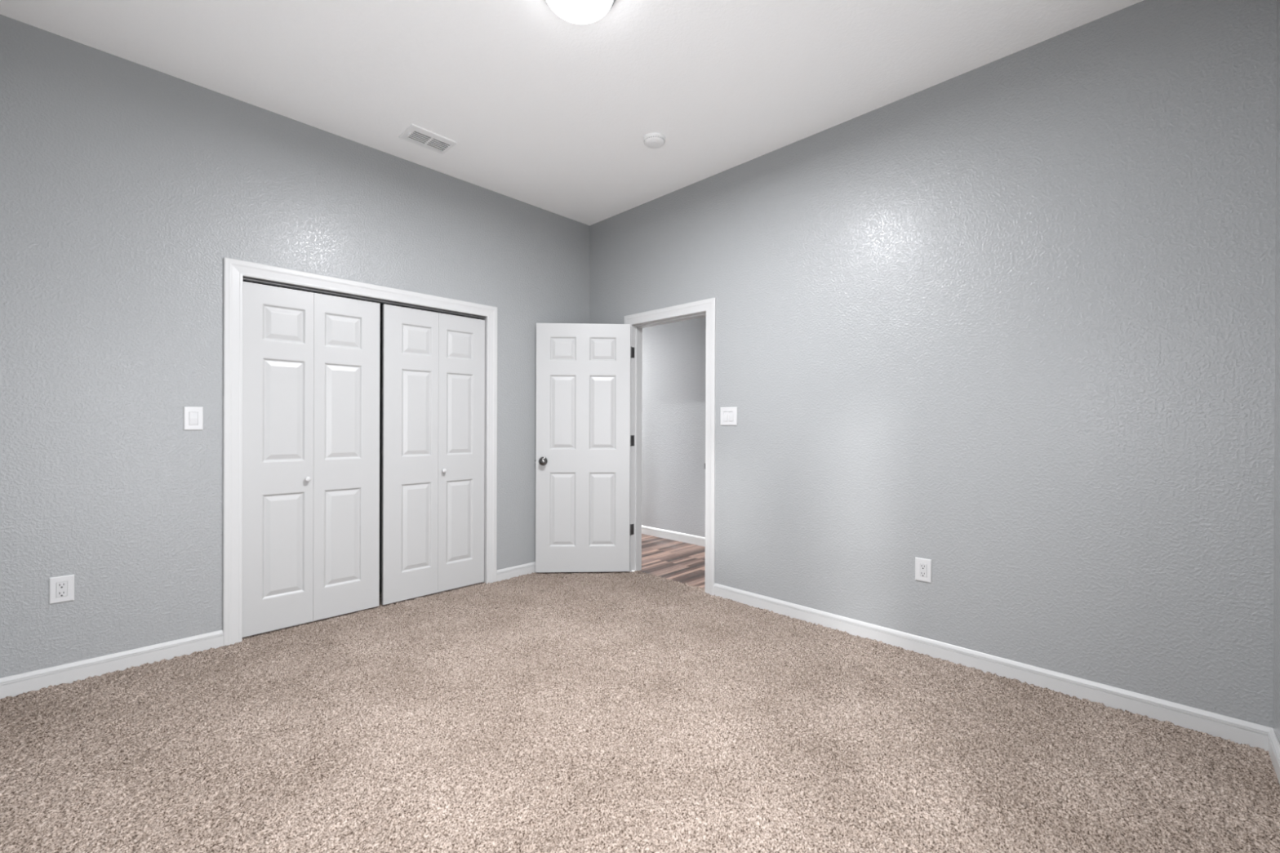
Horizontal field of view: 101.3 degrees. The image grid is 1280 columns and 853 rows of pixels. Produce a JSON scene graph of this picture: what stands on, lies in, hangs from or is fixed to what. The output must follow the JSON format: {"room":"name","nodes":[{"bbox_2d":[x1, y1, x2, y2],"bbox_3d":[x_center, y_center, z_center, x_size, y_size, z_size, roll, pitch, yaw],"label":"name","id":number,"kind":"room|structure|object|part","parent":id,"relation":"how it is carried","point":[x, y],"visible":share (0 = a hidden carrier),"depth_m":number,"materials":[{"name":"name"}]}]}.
{"room":"empty bedroom","nodes":[
{"label":"empty bedroom","id":0,"kind":"room"},
{"bbox_2d":[0,14,589,678],"bbox_3d":[-1.759,-0.297,3.550,0.115,3.078,3.585,0,0,44],"label":"wall","id":1,"kind":"structure","parent":0,"point":[126,187],"depth_m":2.70,"materials":[{"name":"grey paint"}]},
{"bbox_2d":[48,573,74,604],"bbox_3d":[-2.728,0.768,2.475,0.008,0.124,0.080,0,0,44],"label":"electrical outlet","id":2,"kind":"object","parent":1,"relation":"attached to","point":[61,588],"visible":1,"depth_m":2.47,"materials":[{"name":"white plastic"}]},
{"bbox_2d":[56,581,67,597],"bbox_3d":[-2.728,0.768,2.475,0.007,0.070,0.036,0,0,44],"label":"receptacle","id":3,"kind":"object","parent":2,"relation":"attached to","point":[61,586],"depth_m":2.47,"materials":[{"name":"white plastic"}]},
{"bbox_2d":[0,630,223,698],"bbox_3d":[-2.599,1.178,2.605,0.014,0.105,0.834,0,0,44],"label":"baseboard","id":4,"kind":"structure","parent":1,"relation":"attached to","point":[14,685],"depth_m":2.57,"materials":[{"name":"white paint"}]},
{"bbox_2d":[183,406,203,430],"bbox_3d":[-2.394,-0.043,2.813,0.008,0.126,0.080,0,0,44],"label":"light switch","id":5,"kind":"object","parent":1,"relation":"attached to","point":[193,415],"visible":1,"depth_m":2.81,"materials":[{"name":"white plastic"}]},
{"bbox_3d":[-2.394,-0.043,2.812,0.007,0.072,0.038,0,0,44],"label":"rocker frame","id":6,"kind":"part","parent":5,"relation":"part of","materials":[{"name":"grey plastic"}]},
{"bbox_2d":[242,281,380,637],"bbox_3d":[-2.002,0.189,3.247,0.060,2.026,0.742,0,0,44],"label":"door","id":7,"kind":"structure","parent":1,"relation":"in","point":[311,361],"depth_m":3.21,"materials":[{"name":"white paint"}]},
{"bbox_3d":[-2.029,0.321,3.200,0.032,0.032,0.032,0,0,44],"label":"knob","id":8,"kind":"part","parent":7,"relation":"part of","materials":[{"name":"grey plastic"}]},
{"bbox_2d":[222,257,497,646],"bbox_3d":[-1.754,0.149,3.546,0.132,2.166,1.690,0,0,44],"label":"trim","id":9,"kind":"structure","parent":1,"relation":"attached to","point":[235,271],"depth_m":3.01,"materials":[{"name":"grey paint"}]},
{"bbox_2d":[381,304,484,604],"bbox_3d":[-1.465,0.190,3.797,0.060,2.026,0.746,0,0,44],"label":"door","id":10,"kind":"structure","parent":1,"relation":"in","point":[433,363],"depth_m":3.77,"materials":[{"name":"white paint"}]},
{"bbox_2d":[496,561,535,581],"bbox_3d":[-0.797,1.182,4.452,0.014,0.105,0.946,0,0,44],"label":"baseboard","id":11,"kind":"structure","parent":1,"relation":"attached to","point":[528,568],"depth_m":4.23,"materials":[{"name":"white paint"}]},
{"bbox_2d":[243,280,479,591],"bbox_3d":[-2.232,0.001,3.640,0.685,2.480,3.055,0,0,44],"label":"closet","id":12,"kind":"structure","parent":0,"point":[381,304],"depth_m":4.18,"materials":[{"name":"grey paint"}]},
{"bbox_2d":[0,0,1143,225],"bbox_3d":[-0.236,-1.878,2.146,4.245,0.100,3.700,0,0,44],"label":"ceiling","id":13,"kind":"structure","parent":0,"point":[542,109],"depth_m":2.66,"materials":[{"name":"white paint"}]},
{"bbox_2d":[398,124,457,154],"bbox_3d":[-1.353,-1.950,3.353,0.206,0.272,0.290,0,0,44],"label":"ceiling vent","id":14,"kind":"object","parent":13,"relation":"in","point":[414,132],"visible":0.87,"depth_m":3.35,"materials":[{"name":"white metal"}]},
{"bbox_2d":[545,0,616,24],"bbox_3d":[-0.252,-1.771,2.162,0.326,0.115,0.326,0,0,44],"label":"ceiling light","id":15,"kind":"object","parent":13,"relation":"attached to","point":[575,11],"visible":1,"depth_m":2.17,"materials":[{"name":"white glass"}]},
{"bbox_2d":[643,132,665,148],"bbox_3d":[0.091,-1.809,3.334,0.144,0.039,0.144,0,0,44],"label":"smoke detector","id":16,"kind":"object","parent":13,"relation":"attached to","point":[654,140],"visible":1,"depth_m":3.30,"materials":[{"name":"white plastic"}]},
{"bbox_2d":[0,533,1279,852],"bbox_3d":[-0.901,1.223,3.627,7.017,0.044,4.672,0,0,44],"label":"floor","id":17,"kind":"structure","parent":0,"point":[593,712],"depth_m":2.00,"materials":[{"name":"beige carpet"}]},
{"bbox_2d":[641,316,706,537],"bbox_3d":[0.264,-0.293,5.827,5.600,3.078,0.100,0,0,44],"label":"wall","id":18,"kind":"structure","parent":0,"point":[674,353],"depth_m":5.66,"materials":[{"name":"grey paint"}]},
{"bbox_2d":[641,525,705,546],"bbox_3d":[0.219,1.183,5.789,5.600,0.105,0.014,0,0,44],"label":"baseboard","id":19,"kind":"structure","parent":18,"relation":"attached to","point":[686,538],"depth_m":5.64,"materials":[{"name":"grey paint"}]},
{"bbox_2d":[589,0,1276,728],"bbox_3d":[1.010,-0.287,3.432,4.245,3.078,0.115,0,0,44],"label":"wall","id":20,"kind":"structure","parent":0,"point":[1006,324],"depth_m":2.54,"materials":[{"name":"grey paint"}]},
{"bbox_2d":[534,323,634,572],"bbox_3d":[-0.457,0.176,4.355,0.822,2.053,0.157,0,0,-3],"label":"door","id":21,"kind":"structure","parent":20,"relation":"in","point":[584,440],"depth_m":4.34,"materials":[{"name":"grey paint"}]},
{"bbox_3d":[-0.796,0.285,4.289,0.072,0.072,0.061,0,0,-3],"label":"knob","id":22,"kind":"part","parent":21,"relation":"part of","materials":[{"name":"silver metal"}]},
{"bbox_2d":[624,297,715,595],"bbox_3d":[0.244,0.152,4.167,0.944,2.172,0.132,0,0,44],"label":"trim","id":23,"kind":"structure","parent":20,"relation":"attached to","point":[704,308],"depth_m":4.10,"materials":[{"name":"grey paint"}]},
{"bbox_2d":[720,406,737,425],"bbox_3d":[0.627,-0.073,3.719,0.140,0.130,0.010,0,0,44],"label":"light switch","id":24,"kind":"object","parent":20,"relation":"attached to","point":[728,415],"visible":1,"depth_m":3.71,"materials":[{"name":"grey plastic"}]},
{"bbox_2d":[915,557,931,582],"bbox_3d":[1.531,0.776,2.836,0.080,0.124,0.008,0,0,44],"label":"electrical outlet","id":25,"kind":"object","parent":20,"relation":"attached to","point":[922,566],"visible":1,"depth_m":2.83,"materials":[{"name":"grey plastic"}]},
{"bbox_2d":[919,563,926,577],"bbox_3d":[1.531,0.776,2.836,0.036,0.070,0.007,0,0,44],"label":"receptacle","id":26,"kind":"object","parent":25,"relation":"attached to","point":[922,566],"depth_m":2.83,"materials":[{"name":"white plastic"}]},
{"bbox_2d":[714,582,1273,751],"bbox_3d":[1.468,1.192,2.893,2.596,0.105,0.014,0,0,44],"label":"baseboard","id":27,"kind":"structure","parent":20,"relation":"attached to","point":[1241,731],"depth_m":2.49,"materials":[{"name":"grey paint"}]},
{"bbox_2d":[1272,0,1279,744],"bbox_3d":[1.196,-0.282,0.665,0.115,3.078,3.585,0,0,44],"label":"wall","id":28,"kind":"structure","parent":0,"point":[1276,705],"depth_m":1.94,"materials":[{"name":"grey paint"}]},
{"bbox_2d":[1267,728,1279,783],"bbox_3d":[1.181,1.195,0.749,0.014,0.105,3.456,0,0,44],"label":"baseboard","id":29,"kind":"structure","parent":28,"relation":"attached to","point":[1273,746],"depth_m":1.90,"materials":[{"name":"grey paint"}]}
]}

